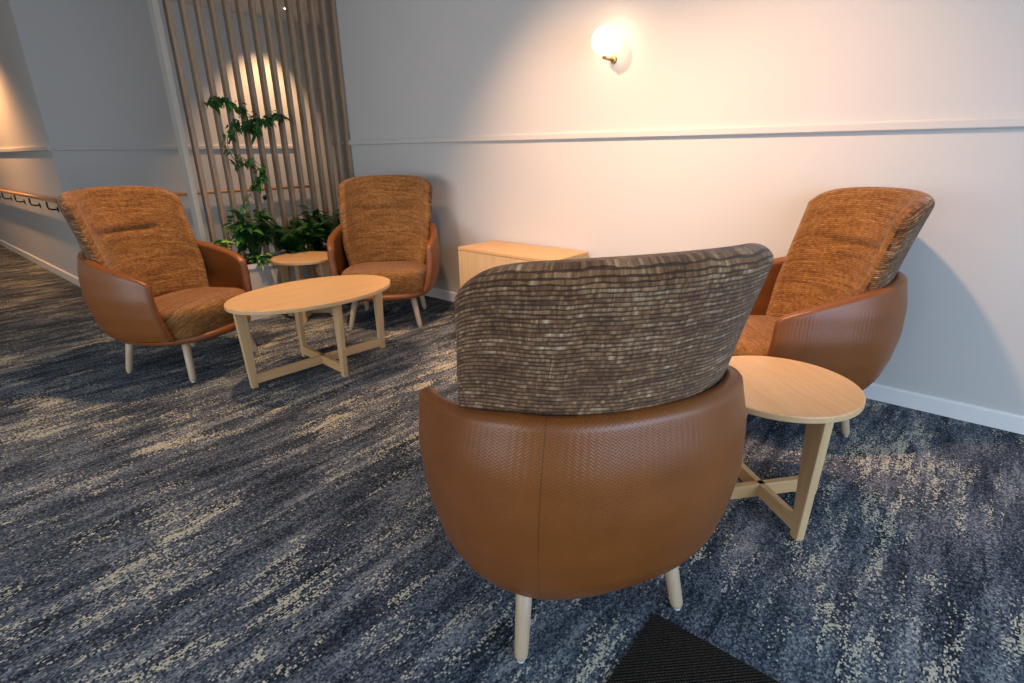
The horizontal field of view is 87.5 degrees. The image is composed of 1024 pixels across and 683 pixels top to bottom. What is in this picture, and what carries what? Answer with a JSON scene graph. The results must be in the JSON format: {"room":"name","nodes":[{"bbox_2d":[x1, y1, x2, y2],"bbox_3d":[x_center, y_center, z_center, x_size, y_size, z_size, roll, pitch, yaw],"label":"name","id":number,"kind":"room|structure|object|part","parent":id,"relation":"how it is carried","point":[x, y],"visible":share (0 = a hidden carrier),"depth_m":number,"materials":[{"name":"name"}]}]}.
{"room":"lounge seating area","nodes":[
{"label":"lounge seating area","id":0,"kind":"room"},
{"bbox_2d":[0,0,87,276],"bbox_3d":[-7.755,-2.777,7.799,9.480,2.700,0.200,15,25,37],"label":"wall","id":1,"kind":"structure","parent":0,"point":[33,108],"depth_m":5.13,"materials":[{"name":"paint"}]},
{"bbox_2d":[0,145,51,151],"bbox_3d":[-7.826,-2.739,7.722,9.480,0.046,0.024,15,25,37],"label":"trim","id":2,"kind":"structure","parent":1,"relation":"attached to","point":[45,147],"depth_m":5.35,"materials":[{"name":"paint"}]},
{"bbox_2d":[0,189,58,211],"bbox_3d":[-6.891,-1.982,7.120,6.960,0.145,0.092,15,25,37],"label":"handrail","id":3,"kind":"object","parent":1,"relation":"attached to","point":[14,193],"visible":0.98,"depth_m":5.69,"materials":[{"name":"orange wood"}]},
{"bbox_3d":[-6.907,-2.028,7.084,6.960,0.034,0.044,15,25,37],"label":"rail","id":4,"kind":"part","parent":3,"relation":"part of","materials":[{"name":"orange wood"}]},
{"bbox_2d":[0,239,79,286],"bbox_3d":[-7.808,-1.518,8.162,9.480,0.086,0.016,15,25,37],"label":"baseboard","id":5,"kind":"structure","parent":1,"relation":"attached to","point":[56,270],"depth_m":6.42,"materials":[{"name":"white"}]},
{"bbox_2d":[38,0,339,253],"bbox_3d":[-3.000,-2.308,6.322,0.200,2.700,3.530,15,25,37],"label":"wall","id":6,"kind":"structure","parent":0,"point":[105,54],"depth_m":5.36,"materials":[{"name":"paint"}]},
{"bbox_2d":[50,145,292,150],"bbox_3d":[-3.411,-2.070,5.700,0.024,0.046,2.380,15,25,37],"label":"trim","id":7,"kind":"structure","parent":6,"relation":"attached to","point":[53,147],"depth_m":5.29,"materials":[{"name":"paint"}]},
{"bbox_2d":[174,185,308,199],"bbox_3d":[-3.318,-1.598,5.923,0.092,0.145,2.450,15,25,37],"label":"handrail","id":8,"kind":"object","parent":6,"relation":"attached to","point":[295,186],"visible":0.2,"depth_m":6.05,"materials":[{"name":"orange wood"}]},
{"bbox_2d":[170,0,319,26],"bbox_3d":[-4.041,-2.744,3.426,20.500,0.100,11.200,15,25,37],"label":"ceiling","id":9,"kind":"structure","parent":0,"point":[218,4],"depth_m":5.58,"materials":[{"name":"white paint"}]},
{"bbox_2d":[0,245,1023,682],"bbox_3d":[-4.008,-0.132,4.363,20.500,0.050,11.200,15,25,37],"label":"floor","id":10,"kind":"structure","parent":0,"point":[157,525],"depth_m":1.86,"materials":[{"name":"blue carpet"}]},
{"bbox_2d":[56,186,257,382],"bbox_3d":[-2.123,-0.386,3.307,0.840,1.096,0.854,5,20,15],"label":"armchair","id":11,"kind":"object","parent":10,"relation":"on","point":[145,278],"visible":0.95,"depth_m":3.22,"materials":[{"name":"orange fabric"}]},
{"bbox_3d":[-2.350,0.072,3.291,0.090,0.244,0.045,-5,20,-13],"label":"leg","id":12,"kind":"part","parent":11,"relation":"part of","materials":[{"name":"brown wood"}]},
{"bbox_3d":[-2.323,-0.590,3.293,0.422,0.697,0.749,5,20,15],"label":"backrest","id":13,"kind":"part","parent":11,"relation":"part of","materials":[{"name":"orange fabric"}]},
{"bbox_3d":[-1.909,0.112,3.162,0.044,0.245,0.102,-11,22,-26],"label":"leg","id":14,"kind":"part","parent":11,"relation":"part of","materials":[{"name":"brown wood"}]},
{"bbox_2d":[154,287,247,338],"bbox_3d":[-2.014,-0.201,3.341,0.558,0.190,0.639,5,20,15],"label":"seat cushion","id":15,"kind":"object","parent":11,"relation":"on","point":[185,312],"depth_m":3.17,"materials":[{"name":"orange fabric"}]},
{"bbox_3d":[-1.780,-0.043,3.589,0.102,0.245,0.044,-12,22,-28],"label":"leg","id":16,"kind":"part","parent":11,"relation":"part of","materials":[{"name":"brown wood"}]},
{"bbox_2d":[147,0,206,241],"bbox_3d":[-2.539,-1.522,4.111,0.100,2.694,0.040,15,25,37],"label":"post","id":17,"kind":"object","parent":10,"relation":"on","point":[153,5],"visible":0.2,"depth_m":4.02,"materials":[{"name":"beige paint"}]},
{"bbox_2d":[162,0,353,256],"bbox_3d":[-2.030,-1.724,4.655,0.065,2.694,1.404,15,25,37],"label":"slatted screen","id":18,"kind":"object","parent":10,"relation":"on","point":[166,3],"visible":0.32,"depth_m":4.52,"materials":[{"name":"brown wood"}]},
{"bbox_2d":[250,314,277,320],"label":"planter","id":19,"kind":"object","parent":10,"relation":"on","point":[253,317],"depth_m":4.36,"materials":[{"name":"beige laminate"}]},
{"bbox_2d":[245,251,286,289],"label":"planter","id":20,"kind":"object","parent":10,"relation":"on","point":[269,275],"depth_m":4.34,"materials":[{"name":"white ceramic"}]},
{"bbox_2d":[197,239,235,248],"bbox_3d":[-2.306,-0.676,4.109,0.366,0.256,0.396,-4,20,-10],"label":"dieffenbachia","id":21,"kind":"object","parent":20,"relation":"on","point":[222,242],"visible":0.16,"depth_m":4.16,"materials":[{"name":"green plant"}]},
{"bbox_2d":[204,96,291,259],"bbox_3d":[-2.107,-1.317,4.499,0.159,1.344,0.685,15,25,37],"label":"climbing vine","id":22,"kind":"object","parent":20,"relation":"in","point":[253,128],"visible":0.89,"depth_m":4.36,"materials":[{"name":"green plant"}]},
{"bbox_3d":[-2.125,-1.343,4.501,0.068,1.244,0.560,13,24,34],"label":"stem","id":23,"kind":"part","parent":22,"relation":"part of","materials":[{"name":"green plant"}]},
{"bbox_2d":[222,207,284,262],"bbox_3d":[-2.105,-0.865,4.344,0.432,0.450,0.494,3,20,10],"label":"bushy plant","id":24,"kind":"object","parent":20,"relation":"in","point":[244,234],"visible":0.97,"depth_m":4.27,"materials":[{"name":"green plant"}]},
{"bbox_3d":[-2.095,-0.846,4.334,0.294,0.420,0.284,-13,23,-30],"label":"stem","id":25,"kind":"part","parent":24,"relation":"part of","materials":[{"name":"green plant"}]},
{"bbox_2d":[245,253,274,270],"bbox_3d":[-2.024,-0.654,4.334,0.258,0.126,0.216,7,21,20],"label":"trailing plant","id":26,"kind":"object","parent":20,"relation":"in","point":[260,259],"visible":0.94,"depth_m":4.26,"materials":[{"name":"green plant"}]},
{"bbox_2d":[290,266,295,281],"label":"planter","id":27,"kind":"object","parent":10,"relation":"on","point":[292,272],"depth_m":4.51,"materials":[{"name":"beige laminate"}]},
{"bbox_2d":[260,215,333,253],"bbox_3d":[-1.881,-0.900,4.563,0.564,0.362,0.686,15,25,37],"label":"fern","id":28,"kind":"object","parent":27,"relation":"in","point":[278,239],"visible":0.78,"depth_m":4.49,"materials":[{"name":"green plant"}]},
{"bbox_2d":[270,251,332,321],"bbox_3d":[-1.660,-0.448,4.361,0.500,0.490,0.500,-1,20,-2],"label":"side table","id":29,"kind":"object","parent":10,"relation":"on","point":[311,258],"visible":0.63,"depth_m":4.29,"materials":[{"name":"brown wood"}]},
{"bbox_3d":[-1.829,-0.433,4.360,0.082,0.466,0.029,-1,20,-2],"label":"leg","id":30,"kind":"part","parent":29,"relation":"part of","materials":[{"name":"brown wood"}]},
{"bbox_3d":[-1.654,-0.380,4.206,0.029,0.466,0.082,-1,20,-2],"label":"leg","id":31,"kind":"part","parent":29,"relation":"part of","materials":[{"name":"brown wood"}]},
{"bbox_3d":[-1.666,-0.493,4.524,0.029,0.466,0.082,-1,20,-2],"label":"leg","id":32,"kind":"part","parent":29,"relation":"part of","materials":[{"name":"brown wood"}]},
{"bbox_3d":[-1.491,-0.441,4.370,0.082,0.466,0.029,-1,20,-2],"label":"leg","id":33,"kind":"part","parent":29,"relation":"part of","materials":[{"name":"brown wood"}]},
{"bbox_2d":[301,265,311,279],"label":"planter","id":34,"kind":"object","parent":10,"relation":"on","point":[306,273],"depth_m":4.60,"materials":[{"name":"beige laminate"}]},
{"bbox_2d":[286,247,314,252],"bbox_3d":[-1.812,-0.739,4.549,0.246,0.112,0.218,15,25,37],"label":"bushy plant","id":35,"kind":"object","parent":34,"relation":"in","point":[306,249],"visible":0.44,"depth_m":4.51,"materials":[{"name":"green plant"}]},
{"bbox_2d":[282,218,331,251],"bbox_3d":[-1.792,-0.895,4.621,0.446,0.311,0.410,-1,20,-1],"label":"bushy plant","id":36,"kind":"object","parent":34,"relation":"on","point":[310,240],"visible":0.74,"depth_m":4.56,"materials":[{"name":"green plant"}]},
{"bbox_3d":[-1.788,-0.883,4.615,0.223,0.293,0.180,15,25,37],"label":"stem","id":37,"kind":"part","parent":36,"relation":"part of","materials":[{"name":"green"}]},
{"bbox_2d":[224,275,390,388],"bbox_3d":[-1.194,-0.076,3.307,0.680,0.490,1.000,17,26,40],"label":"coffee table","id":38,"kind":"object","parent":10,"relation":"on","point":[296,297],"visible":1,"depth_m":3.17,"materials":[{"name":"brown wood"}]},
{"bbox_3d":[-1.494,0.048,3.009,0.029,0.466,0.064,17,26,40],"label":"leg","id":39,"kind":"part","parent":38,"relation":"part of","materials":[{"name":"brown wood"}]},
{"bbox_3d":[-1.381,-0.121,3.476,0.064,0.466,0.029,17,26,40],"label":"leg","id":40,"kind":"part","parent":38,"relation":"part of","materials":[{"name":"brown wood"}]},
{"bbox_3d":[-1.007,-0.008,3.146,0.064,0.466,0.029,17,26,40],"label":"leg","id":41,"kind":"part","parent":38,"relation":"part of","materials":[{"name":"brown wood"}]},
{"bbox_3d":[-0.894,-0.177,3.613,0.029,0.466,0.064,17,26,40],"label":"leg","id":42,"kind":"part","parent":38,"relation":"part of","materials":[{"name":"brown wood"}]},
{"bbox_2d":[316,263,322,277],"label":"planter","id":43,"kind":"object","parent":10,"relation":"on","point":[318,266],"depth_m":4.69,"materials":[{"name":"beige ceramic"}]},
{"bbox_2d":[297,205,333,250],"bbox_3d":[-1.773,-1.023,4.823,0.374,0.415,0.350,15,25,37],"label":"bushy plant","id":44,"kind":"object","parent":43,"relation":"on","point":[319,217],"visible":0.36,"depth_m":4.75,"materials":[{"name":"green plant"}]},
{"bbox_3d":[-1.781,-0.995,4.803,0.138,0.377,0.149,2,20,8],"label":"stem","id":45,"kind":"part","parent":44,"relation":"part of","materials":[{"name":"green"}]},
{"bbox_2d":[312,213,339,243],"bbox_3d":[-1.625,-0.997,4.886,0.548,0.322,0.468,-3,20,-7],"label":"fern","id":46,"kind":"object","parent":43,"relation":"on","point":[334,221],"visible":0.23,"depth_m":4.83,"materials":[{"name":"green plant"}]},
{"bbox_2d":[333,209,339,223],"bbox_3d":[-1.525,-1.076,5.028,0.352,0.372,0.421,-13,23,-31],"label":"bushy plant","id":47,"kind":"object","parent":43,"relation":"on","point":[337,212],"visible":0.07,"depth_m":4.91,"materials":[{"name":"green plant"}]},
{"bbox_2d":[327,175,440,329],"bbox_3d":[-0.989,-0.722,4.204,0.854,1.096,0.840,-2,20,-3],"label":"armchair","id":48,"kind":"object","parent":10,"relation":"on","point":[387,229],"visible":0.89,"depth_m":4.27,"materials":[{"name":"orange fabric"}]},
{"bbox_3d":[-1.204,-0.222,4.068,0.044,0.245,0.102,17,26,40],"label":"leg","id":49,"kind":"part","parent":48,"relation":"part of","materials":[{"name":"brown wood"}]},
{"bbox_3d":[-1.220,-0.377,4.502,0.045,0.244,0.090,-13,23,-30],"label":"leg","id":50,"kind":"part","parent":48,"relation":"part of","materials":[{"name":"brown wood"}]},
{"bbox_2d":[341,261,425,294],"bbox_3d":[-0.981,-0.509,4.163,0.639,0.190,0.558,-2,20,-3],"label":"seat cushion","id":51,"kind":"object","parent":48,"relation":"on","point":[405,277],"depth_m":3.97,"materials":[{"name":"orange fabric"}]},
{"bbox_3d":[-1.003,-0.979,4.330,0.749,0.697,0.422,-2,20,-3],"label":"backrest","id":52,"kind":"part","parent":48,"relation":"part of","materials":[{"name":"orange fabric"}]},
{"bbox_3d":[-0.733,-0.236,4.091,0.102,0.245,0.044,16,25,38],"label":"leg","id":53,"kind":"part","parent":48,"relation":"part of","materials":[{"name":"brown wood"}]},
{"bbox_3d":[-0.768,-0.390,4.524,0.045,0.244,0.090,9,22,25],"label":"leg","id":54,"kind":"part","parent":48,"relation":"part of","materials":[{"name":"brown wood"}]},
{"bbox_2d":[458,240,587,287],"bbox_3d":[0.067,-0.384,3.962,0.890,0.598,0.400,15,25,37],"label":"base cabinet","id":55,"kind":"object","parent":10,"relation":"on","point":[474,259],"visible":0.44,"depth_m":3.85,"materials":[{"name":"brown wood"}]},
{"bbox_3d":[-0.054,-0.347,3.822,0.884,0.521,0.019,15,25,37],"label":"panel","id":56,"kind":"part","parent":55,"relation":"part of","materials":[{"name":"brown wood"}]},
{"bbox_2d":[458,240,587,260],"bbox_3d":[0.064,-0.655,3.865,0.890,0.022,0.400,15,25,37],"label":"countertop","id":57,"kind":"structure","parent":55,"relation":"on","point":[493,247],"depth_m":3.80,"materials":[{"name":"brown wood"}]},
{"bbox_2d":[419,243,773,663],"bbox_3d":[0.180,0.236,1.490,0.854,1.096,0.840,-8,21,-18],"label":"armchair","id":58,"kind":"object","parent":10,"relation":"on","point":[592,443],"visible":1,"depth_m":1.10,"materials":[{"name":"brown leather"}]},
{"bbox_3d":[0.032,0.718,1.404,0.045,0.244,0.090,3,20,9],"label":"leg","id":59,"kind":"part","parent":58,"relation":"part of","materials":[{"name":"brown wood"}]},
{"bbox_3d":[0.247,0.113,1.240,0.749,0.697,0.422,-8,21,-18],"label":"backrest","id":60,"kind":"part","parent":58,"relation":"part of","materials":[{"name":"grey fabric"}]},
{"bbox_3d":[0.458,0.661,1.547,0.090,0.244,0.045,16,25,38],"label":"leg","id":61,"kind":"part","parent":58,"relation":"part of","materials":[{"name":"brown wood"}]},
{"bbox_2d":[606,613,779,682],"bbox_3d":[0.329,1.288,0.164,1.759,0.006,2.372,15,25,37],"label":"floor mat","id":62,"kind":"object","parent":10,"relation":"on","point":[664,651],"visible":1,"depth_m":1.40,"materials":[{"name":"black carpet"}]},
{"bbox_2d":[728,356,865,540],"bbox_3d":[0.943,0.375,1.974,0.530,0.490,0.530,-4,20,-9],"label":"side table","id":63,"kind":"object","parent":10,"relation":"on","point":[775,388],"visible":0.68,"depth_m":1.81,"materials":[{"name":"brown wood"}]},
{"bbox_3d":[0.981,0.459,1.775,0.029,0.466,0.082,-4,20,-9],"label":"leg","id":64,"kind":"part","parent":63,"relation":"part of","materials":[{"name":"brown wood"}]},
{"bbox_3d":[1.159,0.371,2.013,0.082,0.466,0.029,-4,20,-9],"label":"leg","id":65,"kind":"part","parent":63,"relation":"part of","materials":[{"name":"brown wood"}]},
{"bbox_2d":[732,187,934,436],"bbox_3d":[1.346,-0.155,2.539,0.840,1.096,0.854,-1,20,0],"label":"armchair","id":66,"kind":"object","parent":10,"relation":"on","point":[837,301],"visible":0.77,"depth_m":2.33,"materials":[{"name":"orange fabric"}]},
{"bbox_2d":[732,315,779,355],"bbox_3d":[1.237,0.022,2.603,0.558,0.190,0.639,-1,20,0],"label":"seat cushion","id":67,"kind":"object","parent":66,"relation":"on","point":[756,335],"depth_m":2.46,"materials":[{"name":"orange fabric"}]},
{"bbox_3d":[1.527,0.318,2.467,0.090,0.244,0.045,10,22,28],"label":"leg","id":68,"kind":"part","parent":66,"relation":"part of","materials":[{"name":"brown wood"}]},
{"bbox_3d":[1.549,-0.345,2.470,0.422,0.697,0.749,-1,20,0],"label":"backrest","id":69,"kind":"part","parent":66,"relation":"part of","materials":[{"name":"orange fabric"}]},
{"bbox_2d":[317,0,1023,415],"bbox_3d":[1.919,-0.998,2.492,9.500,2.700,0.150,15,25,37],"label":"wall","id":70,"kind":"structure","parent":0,"point":[411,68],"depth_m":3.00,"materials":[{"name":"paint"}]},
{"bbox_2d":[592,26,617,62],"bbox_3d":[0.562,-1.768,3.180,0.156,0.186,0.193,15,25,37],"label":"wall sconce","id":71,"kind":"object","parent":70,"relation":"attached to","point":[605,38],"visible":1,"depth_m":3.11,"materials":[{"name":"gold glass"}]},
{"bbox_3d":[0.620,-1.723,3.269,0.040,0.040,0.014,15,25,37],"label":"wall plate","id":72,"kind":"part","parent":71,"relation":"part of","materials":[{"name":"gold metal"}]},
{"bbox_2d":[332,116,1023,145],"bbox_3d":[1.863,-0.983,2.426,9.500,0.046,0.024,15,25,37],"label":"trim","id":73,"kind":"structure","parent":70,"relation":"attached to","point":[1006,121],"depth_m":2.88,"materials":[{"name":"paint"}]},
{"bbox_2d":[425,288,1023,434],"bbox_3d":[1.881,0.255,2.873,9.500,0.086,0.016,15,25,37],"label":"baseboard","id":74,"kind":"structure","parent":70,"relation":"attached to","point":[993,418],"depth_m":2.66,"materials":[{"name":"white paint"}]}
]}

